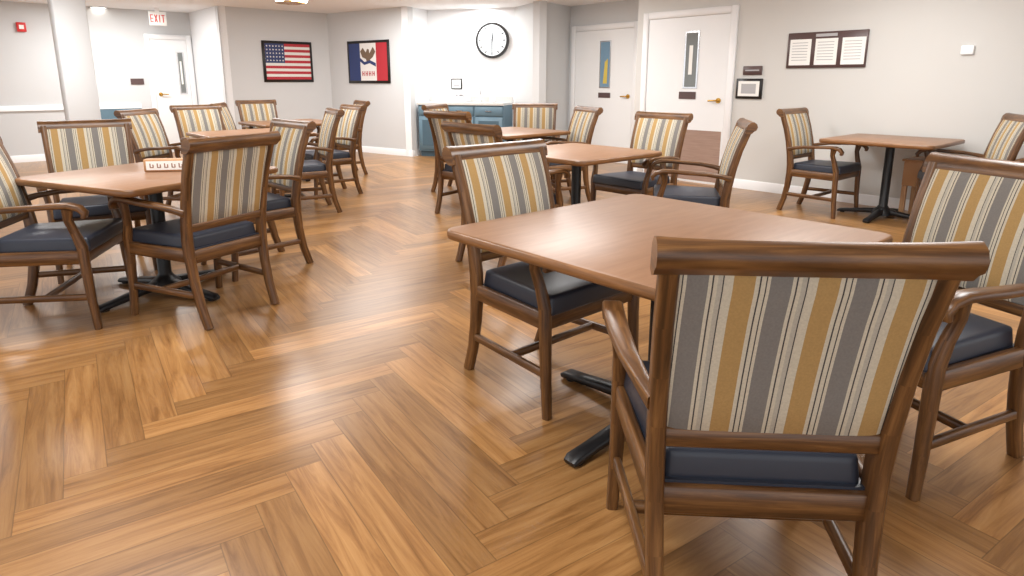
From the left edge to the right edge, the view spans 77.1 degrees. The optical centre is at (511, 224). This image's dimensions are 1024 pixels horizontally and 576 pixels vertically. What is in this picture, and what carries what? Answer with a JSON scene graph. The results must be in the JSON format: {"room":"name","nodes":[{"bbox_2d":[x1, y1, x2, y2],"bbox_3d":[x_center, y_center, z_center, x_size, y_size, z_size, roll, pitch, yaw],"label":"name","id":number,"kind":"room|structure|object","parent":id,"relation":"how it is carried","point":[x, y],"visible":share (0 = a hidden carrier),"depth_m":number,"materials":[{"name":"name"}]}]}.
{"room":"care facility","nodes":[
{"label":"care facility","id":0,"kind":"room"},
{"bbox_2d":[0,1,197,155],"bbox_3d":[-8.240,-2.109,9.587,6.800,2.440,0.120,-11,17,-41],"label":"wall","id":1,"kind":"structure","parent":0,"point":[29,76],"depth_m":10.25,"materials":[{"name":"grey paint"}]},
{"bbox_2d":[16,22,26,31],"bbox_3d":[-7.555,-3.047,9.883,0.120,0.140,0.054,-11,17,-41],"label":"fire alarm","id":2,"kind":"object","parent":1,"relation":"attached to","point":[21,26],"visible":1,"depth_m":9.87,"materials":[{"name":"plastic"}]},
{"bbox_2d":[0,103,141,111],"bbox_3d":[-8.581,-1.649,9.275,5.750,0.080,0.034,-11,17,-41],"label":"trim","id":3,"kind":"structure","parent":1,"relation":"attached to","point":[134,105],"depth_m":10.29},
{"bbox_2d":[10,151,180,162],"bbox_3d":[-8.195,-0.962,9.795,6.800,0.110,0.014,-11,17,-41],"label":"baseboard","id":4,"kind":"structure","parent":1,"relation":"attached to","point":[38,157],"depth_m":10.22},
{"bbox_2d":[100,108,141,118],"bbox_3d":[-6.812,-1.622,10.905,1.000,0.690,0.027,-11,17,-41],"label":"cabinet","id":5,"kind":"object","parent":1,"relation":"attached to","point":[105,113],"depth_m":10.85,"materials":[{"name":"teal paint"}]},
{"bbox_2d":[130,79,143,84],"bbox_3d":[-6.450,-2.470,11.053,0.200,0.100,0.014,-11,17,-41],"label":"door sign","id":6,"kind":"object","parent":1,"relation":"attached to","point":[133,81],"visible":1,"depth_m":11.04,"materials":[{"name":"brown plastic"}]},
{"bbox_2d":[143,34,197,151],"bbox_3d":[-6.017,-2.327,11.442,0.750,2.050,0.072,-11,17,-41],"label":"door","id":7,"kind":"structure","parent":1,"relation":"in","point":[168,60],"depth_m":11.38,"materials":[{"name":"white metal"}]},
{"bbox_2d":[189,6,235,124],"bbox_3d":[-5.199,-2.467,11.173,0.120,2.440,1.510,-11,17,-41],"label":"wall","id":8,"kind":"structure","parent":0,"point":[203,27],"depth_m":10.90,"materials":[{"name":"white paint"}]},
{"bbox_2d":[215,6,332,145],"bbox_3d":[-4.075,-2.483,11.243,1.892,2.440,0.121,-11,17,-41],"label":"wall","id":9,"kind":"structure","parent":0,"point":[246,27],"depth_m":11.06,"materials":[{"name":"grey paint"}]},
{"bbox_2d":[261,40,313,81],"bbox_3d":[-3.906,-2.849,11.211,0.890,0.690,0.031,-11,17,-41],"label":"flag","id":10,"kind":"object","parent":9,"relation":"attached to","point":[283,61],"visible":1,"depth_m":11.19,"materials":[{"name":"multicoloured fabric"}]},
{"bbox_2d":[0,0,621,13],"bbox_3d":[-0.750,-2.509,5.585,20.500,0.100,18.000,0,13,0],"label":"ceiling","id":11,"kind":"structure","parent":0,"point":[185,6],"depth_m":10.16,"materials":[{"name":"paint"}]},
{"bbox_2d":[90,6,105,8],"bbox_3d":[-6.750,-3.547,10.476,0.240,0.023,0.240,0,13,0],"label":"recessed light","id":12,"kind":"object","parent":11,"relation":"in","point":[96,7],"visible":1,"depth_m":10.45,"materials":[{"name":"white"}]},
{"bbox_2d":[148,8,166,25],"bbox_3d":[-5.889,-3.459,10.664,0.260,0.279,0.044,-11,17,-41],"label":"exit sign","id":13,"kind":"object","parent":11,"relation":"hanging from","point":[157,18],"visible":1,"depth_m":10.65,"materials":[{"name":"plastic"}]},
{"bbox_2d":[275,0,307,4],"bbox_3d":[-3.099,-3.163,8.991,0.462,0.119,0.444,0,13,0],"label":"chandelier","id":14,"kind":"object","parent":11,"relation":"hanging from","point":[290,2],"visible":1,"depth_m":8.99,"materials":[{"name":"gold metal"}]},
{"bbox_2d":[327,6,416,155],"bbox_3d":[-2.480,-2.495,11.297,2.001,2.440,0.120,9,15,34],"label":"wall","id":15,"kind":"structure","parent":0,"point":[384,120],"depth_m":11.13,"materials":[{"name":"grey paint"}]},
{"bbox_2d":[347,39,390,82],"bbox_3d":[-2.492,-2.827,11.134,1.040,0.720,0.031,9,15,34],"label":"state flag","id":16,"kind":"object","parent":15,"relation":"attached to","point":[368,60],"visible":1,"depth_m":11.10,"materials":[{"name":"multicoloured fabric"}]},
{"bbox_2d":[345,146,411,156],"bbox_3d":[-2.519,-1.346,11.500,2.001,0.110,0.015,9,15,34],"label":"baseboard","id":17,"kind":"structure","parent":15,"relation":"attached to","point":[401,152],"depth_m":11.29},
{"bbox_2d":[401,6,429,155],"bbox_3d":[-1.630,-2.423,10.980,0.120,2.440,0.613,6,14,23],"label":"wall","id":18,"kind":"structure","parent":0,"point":[420,27],"depth_m":10.85,"materials":[{"name":"white paint"}]},
{"bbox_2d":[412,149,420,156],"bbox_3d":[-1.569,-1.281,11.210,0.014,0.110,0.613,6,14,23],"label":"baseboard","id":19,"kind":"structure","parent":18,"relation":"attached to","point":[418,150],"depth_m":11.06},
{"bbox_2d":[427,7,514,102],"bbox_3d":[-0.683,-2.443,11.066,1.566,2.440,0.120,4,13,16],"label":"wall","id":20,"kind":"structure","parent":0,"point":[453,53],"depth_m":10.92,"materials":[{"name":"white paint"}]},
{"bbox_2d":[451,79,461,88],"bbox_3d":[-0.956,-2.434,11.074,0.200,0.180,0.024,4,13,16],"label":"framed notice","id":21,"kind":"object","parent":20,"relation":"attached to","point":[455,83],"visible":1,"depth_m":11.06,"materials":[{"name":"paper"}]},
{"bbox_2d":[476,22,508,57],"bbox_3d":[-0.329,-3.081,10.716,0.580,0.580,0.059,4,13,16],"label":"wall clock","id":22,"kind":"object","parent":20,"relation":"attached to","point":[492,39],"visible":1,"depth_m":10.69,"materials":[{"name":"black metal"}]},
{"bbox_2d":[0,150,1023,575],"bbox_3d":[-0.746,-0.080,6.132,21.338,0.001,18.849,0,13,0],"label":"floor","id":23,"kind":"structure","parent":0,"point":[339,426],"depth_m":2.33,"materials":[{"name":"brown wood"}]},
{"bbox_2d":[0,137,127,329],"bbox_3d":[-2.519,0.015,3.453,0.682,1.008,0.652,-3,13,-12],"label":"dining chair","id":24,"kind":"object","parent":23,"relation":"on","point":[67,242],"visible":0.81,"depth_m":3.33,"materials":[{"name":"brown wood"}]},
{"bbox_2d":[47,0,100,120],"bbox_3d":[-5.280,-1.710,7.815,0.360,2.440,0.360,-11,17,-41],"label":"column","id":25,"kind":"structure","parent":23,"relation":"on","point":[68,18],"depth_m":7.63,"materials":[{"name":"grey paint"}]},
{"bbox_2d":[36,118,156,283],"bbox_3d":[-2.841,-0.199,4.402,0.652,1.008,0.682,-9,15,-34],"label":"dining chair","id":26,"kind":"object","parent":23,"relation":"on","point":[69,145],"visible":0.46,"depth_m":4.45,"materials":[{"name":"multicoloured fabric"}]},
{"bbox_2d":[15,162,277,312],"bbox_3d":[-2.130,0.047,3.885,1.020,0.740,1.020,6,14,24],"label":"dining table","id":27,"kind":"object","parent":23,"relation":"on","point":[123,180],"visible":0.59,"depth_m":3.63,"materials":[{"name":"brown wood"}]},
{"bbox_2d":[143,158,182,171],"bbox_3d":[-2.050,-0.359,3.833,0.260,0.074,0.064,-2,13,-10],"label":"block","id":28,"kind":"object","parent":27,"relation":"on","point":[150,164],"visible":0.88,"depth_m":3.80,"materials":[{"name":"white wood"}]},
{"bbox_2d":[114,108,180,204],"bbox_3d":[-3.321,-0.621,6.273,0.682,1.008,0.652,1,13,5],"label":"dining chair","id":29,"kind":"object","parent":23,"relation":"on","point":[149,137],"visible":0.47,"depth_m":6.17,"materials":[{"name":"multicoloured fabric"}]},
{"bbox_2d":[108,131,280,329],"bbox_3d":[-1.697,-0.007,3.552,0.682,1.008,0.652,7,14,27],"label":"dining chair","id":30,"kind":"object","parent":23,"relation":"on","point":[224,179],"visible":1,"depth_m":3.40,"materials":[{"name":"brown wood"}]},
{"bbox_2d":[169,104,224,141],"bbox_3d":[-3.374,-0.838,7.238,0.682,1.008,0.652,10,16,39],"label":"dining chair","id":31,"kind":"object","parent":23,"relation":"on","point":[188,118],"visible":0.24,"depth_m":7.27,"materials":[{"name":"multicoloured fabric"}]},
{"bbox_2d":[214,102,258,129],"bbox_3d":[-3.320,-1.023,8.060,0.682,1.008,0.652,-2,13,-10],"label":"dining chair","id":32,"kind":"object","parent":23,"relation":"on","point":[229,124],"visible":0.12,"depth_m":7.99,"materials":[{"name":"multicoloured fabric"}]},
{"bbox_2d":[186,128,317,196],"bbox_3d":[-2.720,-0.606,6.783,1.020,0.740,1.020,-11,17,-41],"label":"dining table","id":33,"kind":"object","parent":23,"relation":"on","point":[199,134],"visible":0.14,"depth_m":6.68,"materials":[{"name":"brown wood"}]},
{"bbox_2d":[235,99,277,128],"bbox_3d":[-3.446,-1.236,9.003,0.652,1.008,0.682,-10,16,-39],"label":"dining chair","id":34,"kind":"object","parent":23,"relation":"on","point":[249,110],"visible":0.35,"depth_m":9.07,"materials":[{"name":"multicoloured fabric"}]},
{"bbox_2d":[201,118,315,281],"bbox_3d":[-1.770,-0.210,4.453,0.652,1.008,0.682,12,18,44],"label":"dining chair","id":35,"kind":"object","parent":23,"relation":"on","point":[288,155],"visible":0.49,"depth_m":4.42,"materials":[{"name":"brown wood"}]},
{"bbox_2d":[238,119,321,180],"bbox_3d":[-2.900,-0.991,8.490,1.020,0.740,1.020,-11,17,-41],"label":"dining table","id":36,"kind":"object","parent":23,"relation":"on","point":[262,124],"visible":0.16,"depth_m":8.27,"materials":[{"name":"brown wood"}]},
{"bbox_2d":[271,107,344,212],"bbox_3d":[-2.017,-0.627,6.300,0.682,1.008,0.652,-7,14,-27],"label":"dining chair","id":37,"kind":"object","parent":23,"relation":"on","point":[312,169],"visible":0.69,"depth_m":6.19,"materials":[{"name":"brown wood"}]},
{"bbox_2d":[304,104,365,199],"bbox_3d":[-2.064,-0.849,7.285,0.682,1.008,0.652,-10,16,-37],"label":"dining chair","id":38,"kind":"object","parent":23,"relation":"on","point":[347,131],"visible":0.58,"depth_m":7.22,"materials":[{"name":"multicoloured fabric"}]},
{"bbox_2d":[315,100,369,174],"bbox_3d":[-2.339,-1.199,8.838,0.682,1.008,0.652,-7,15,-29],"label":"dining chair","id":39,"kind":"object","parent":23,"relation":"on","point":[356,102],"visible":0.33,"depth_m":8.73,"materials":[{"name":"brown wood"}]},
{"bbox_2d":[421,103,452,191],"bbox_3d":[-0.617,-0.899,7.510,0.682,1.008,0.652,5,13,19],"label":"dining chair","id":40,"kind":"object","parent":23,"relation":"on","point":[436,107],"visible":0.23,"depth_m":7.43,"materials":[{"name":"brown wood"}]},
{"bbox_2d":[423,110,471,213],"bbox_3d":[-0.406,-0.607,6.214,0.652,1.008,0.682,10,16,39],"label":"dining chair","id":41,"kind":"object","parent":23,"relation":"on","point":[441,139],"visible":0.3,"depth_m":6.08,"materials":[{"name":"brown wood"}]},
{"bbox_2d":[417,96,512,155],"bbox_3d":[-0.790,-1.669,10.909,1.526,1.000,0.558,4,13,16],"label":"base cabinet","id":42,"kind":"object","parent":23,"relation":"on","point":[499,112],"visible":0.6,"depth_m":10.68,"materials":[{"name":"teal paint"}]},
{"bbox_2d":[453,94,470,101],"bbox_3d":[-0.845,-2.142,10.841,0.220,0.128,0.280,4,13,16],"label":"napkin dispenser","id":43,"kind":"object","parent":42,"relation":"on","point":[459,97],"visible":0.99,"depth_m":10.73,"materials":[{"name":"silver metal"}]},
{"bbox_2d":[490,94,494,101],"bbox_3d":[-0.325,-2.110,10.699,0.100,0.128,0.100,4,13,16],"label":"cup","id":44,"kind":"object","parent":42,"relation":"on","point":[492,96],"visible":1,"depth_m":10.66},
{"bbox_2d":[441,121,570,266],"bbox_3d":[-0.053,-0.224,4.514,0.682,1.008,0.652,-11,17,-41],"label":"dining chair","id":45,"kind":"object","parent":23,"relation":"on","point":[459,134],"visible":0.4,"depth_m":4.29,"materials":[{"name":"brown wood"}]},
{"bbox_2d":[506,103,559,191],"bbox_3d":[0.256,-0.943,7.702,0.652,1.008,0.682,1,13,5],"label":"dining chair","id":46,"kind":"object","parent":23,"relation":"on","point":[527,115],"visible":0.36,"depth_m":7.84,"materials":[{"name":"multicoloured fabric"}]},
{"bbox_2d":[501,127,570,141],"bbox_3d":[-0.020,-0.650,6.978,0.950,0.740,0.950,-11,17,-41],"label":"dining table","id":47,"kind":"object","parent":23,"relation":"on","point":[509,134],"visible":0.39,"depth_m":6.68,"materials":[{"name":"brown wood"}]},
{"bbox_2d":[442,138,639,420],"bbox_3d":[0.134,0.171,2.761,0.652,1.008,0.682,-11,17,-41],"label":"dining chair","id":48,"kind":"object","parent":23,"relation":"on","point":[501,179],"visible":0.66,"depth_m":2.71,"materials":[{"name":"brown wood"}]},
{"bbox_2d":[522,105,602,201],"bbox_3d":[0.527,-0.746,6.827,0.682,1.008,0.652,-5,13,-19],"label":"dining chair","id":49,"kind":"object","parent":23,"relation":"on","point":[583,121],"visible":0.52,"depth_m":6.73,"materials":[{"name":"multicoloured fabric"}]},
{"bbox_2d":[546,143,661,204],"bbox_3d":[0.500,-0.210,5.027,0.950,0.740,0.950,-11,17,-41],"label":"dining table","id":50,"kind":"object","parent":23,"relation":"on","point":[577,155],"visible":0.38,"depth_m":4.83,"materials":[{"name":"brown wood"}]},
{"bbox_2d":[590,111,692,200],"bbox_3d":[1.092,-0.445,5.493,0.682,1.008,0.652,-11,17,-41],"label":"dining chair","id":51,"kind":"object","parent":23,"relation":"on","point":[665,133],"visible":0.73,"depth_m":5.45,"materials":[{"name":"multicoloured fabric"}]},
{"bbox_2d":[447,194,892,467],"bbox_3d":[0.551,0.383,2.392,1.150,0.740,1.150,-11,17,-41],"label":"dining table","id":52,"kind":"object","parent":23,"relation":"on","point":[607,242],"visible":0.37,"depth_m":2.28,"materials":[{"name":"brown wood"}]},
{"bbox_2d":[651,118,757,207],"bbox_3d":[1.349,-0.258,4.663,0.682,1.008,0.652,3,13,12],"label":"dining chair","id":53,"kind":"object","parent":23,"relation":"on","point":[720,195],"visible":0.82,"depth_m":4.46,"materials":[{"name":"brown wood"}]},
{"bbox_2d":[602,236,989,575],"bbox_3d":[0.555,0.447,1.535,0.652,1.008,0.682,1,13,4],"label":"dining chair","id":54,"kind":"object","parent":23,"relation":"on","point":[772,366],"visible":1,"depth_m":1.28,"materials":[{"name":"multicoloured fabric"}]},
{"bbox_2d":[776,107,868,218],"bbox_3d":[3.015,-0.631,6.321,0.652,1.008,0.682,-11,17,-41],"label":"dining chair","id":55,"kind":"object","parent":23,"relation":"on","point":[796,123],"visible":0.96,"depth_m":6.28,"materials":[{"name":"brown wood"}]},
{"bbox_2d":[819,133,964,222],"bbox_3d":[3.514,-0.435,6.024,0.950,0.740,0.950,-11,17,-41],"label":"dining table","id":56,"kind":"object","parent":23,"relation":"on","point":[890,142],"visible":0.93,"depth_m":5.95,"materials":[{"name":"brown wood"}]},
{"bbox_2d":[898,156,924,212],"bbox_3d":[3.927,-0.350,6.077,0.370,0.550,0.370,-11,17,-41],"label":"wooden stool","id":57,"kind":"object","parent":23,"relation":"on","point":[912,165],"visible":0.34,"depth_m":6.04,"materials":[{"name":"brown wood"}]},
{"bbox_2d":[902,152,1023,501],"bbox_3d":[1.442,0.288,2.242,0.682,1.008,0.652,-5,13,-19],"label":"dining chair","id":58,"kind":"object","parent":23,"relation":"on","point":[959,197],"visible":0.51,"depth_m":2.13,"materials":[{"name":"multicoloured fabric"}]},
{"bbox_2d":[911,113,1023,209],"bbox_3d":[3.867,-0.432,5.436,0.682,1.008,0.652,4,13,18],"label":"dining chair","id":59,"kind":"object","parent":23,"relation":"on","point":[1007,139],"visible":0.41,"depth_m":5.34,"materials":[{"name":"brown wood"}]},
{"bbox_2d":[1015,157,1023,161],"bbox_3d":[4.250,-0.281,4.765,0.682,1.008,0.652,2,13,8],"label":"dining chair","id":60,"kind":"object","parent":23,"relation":"on","point":[1019,159],"visible":0.07,"depth_m":5.04,"materials":[{"name":"brown wood"}]},
{"bbox_2d":[515,1,546,102],"bbox_3d":[0.290,-2.292,10.399,0.120,2.440,0.927,-5,14,-23],"label":"wall","id":61,"kind":"structure","parent":0,"point":[524,13],"depth_m":10.24,"materials":[{"name":"grey paint"}]},
{"bbox_2d":[533,1,570,138],"bbox_3d":[0.637,-2.283,10.356,0.120,2.440,0.910,9,16,35],"label":"wall","id":62,"kind":"structure","parent":0,"point":[558,16],"depth_m":10.25,"materials":[{"name":"grey paint"}]},
{"bbox_2d":[568,0,638,128],"bbox_3d":[1.693,-2.193,9.961,0.120,2.440,2.150,-11,17,-41],"label":"wall","id":63,"kind":"structure","parent":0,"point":[624,10],"depth_m":9.97,"materials":[{"name":"grey paint"}]},
{"bbox_2d":[570,21,637,162],"bbox_3d":[1.414,-2.074,10.158,0.072,2.120,1.350,-11,17,-41],"label":"door","id":64,"kind":"structure","parent":63,"relation":"attached to","point":[603,61],"depth_m":10.06,"materials":[{"name":"white metal"}]},
{"bbox_2d":[634,0,1023,199],"bbox_3d":[4.877,-1.249,5.769,0.840,2.440,8.700,-11,17,-41],"label":"wall","id":65,"kind":"structure","parent":0,"point":[915,80],"depth_m":6.45,"materials":[{"name":"grey paint"}]},
{"bbox_2d":[637,5,739,183],"bbox_3d":[2.157,-1.611,8.104,0.072,2.120,1.340,-11,17,-41],"label":"door","id":66,"kind":"structure","parent":65,"relation":"in","point":[688,66],"depth_m":7.98,"materials":[{"name":"white wood"}]},
{"bbox_2d":[735,79,762,98],"bbox_3d":[2.753,-1.584,7.460,0.029,0.230,0.320,-11,17,-41],"label":"framed picture","id":67,"kind":"object","parent":65,"relation":"attached to","point":[745,88],"visible":1,"depth_m":7.45,"materials":[{"name":"paper"}]},
{"bbox_2d":[743,66,762,74],"bbox_3d":[2.772,-1.780,7.399,0.021,0.100,0.230,-11,17,-41],"label":"room sign","id":68,"kind":"object","parent":65,"relation":"attached to","point":[747,70],"visible":1,"depth_m":7.39,"materials":[{"name":"brown plastic"}]},
{"bbox_2d":[633,167,909,210],"bbox_3d":[4.559,-0.050,5.748,0.014,0.110,8.700,-11,17,-41],"label":"baseboard","id":69,"kind":"structure","parent":65,"relation":"attached to","point":[864,199],"depth_m":7.19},
{"bbox_2d":[786,29,869,67],"bbox_3d":[3.306,-1.848,6.766,0.029,0.370,0.820,-11,17,-41],"label":"notice board","id":70,"kind":"object","parent":65,"relation":"attached to","point":[845,48],"visible":1,"depth_m":6.73,"materials":[{"name":"paper"}]},
{"bbox_2d":[960,45,974,54],"bbox_3d":[4.152,-1.596,5.852,0.029,0.080,0.100,-11,17,-41],"label":"thermostat","id":71,"kind":"object","parent":65,"relation":"attached to","point":[966,49],"visible":1,"depth_m":5.84,"materials":[{"name":"white plastic"}]}
]}

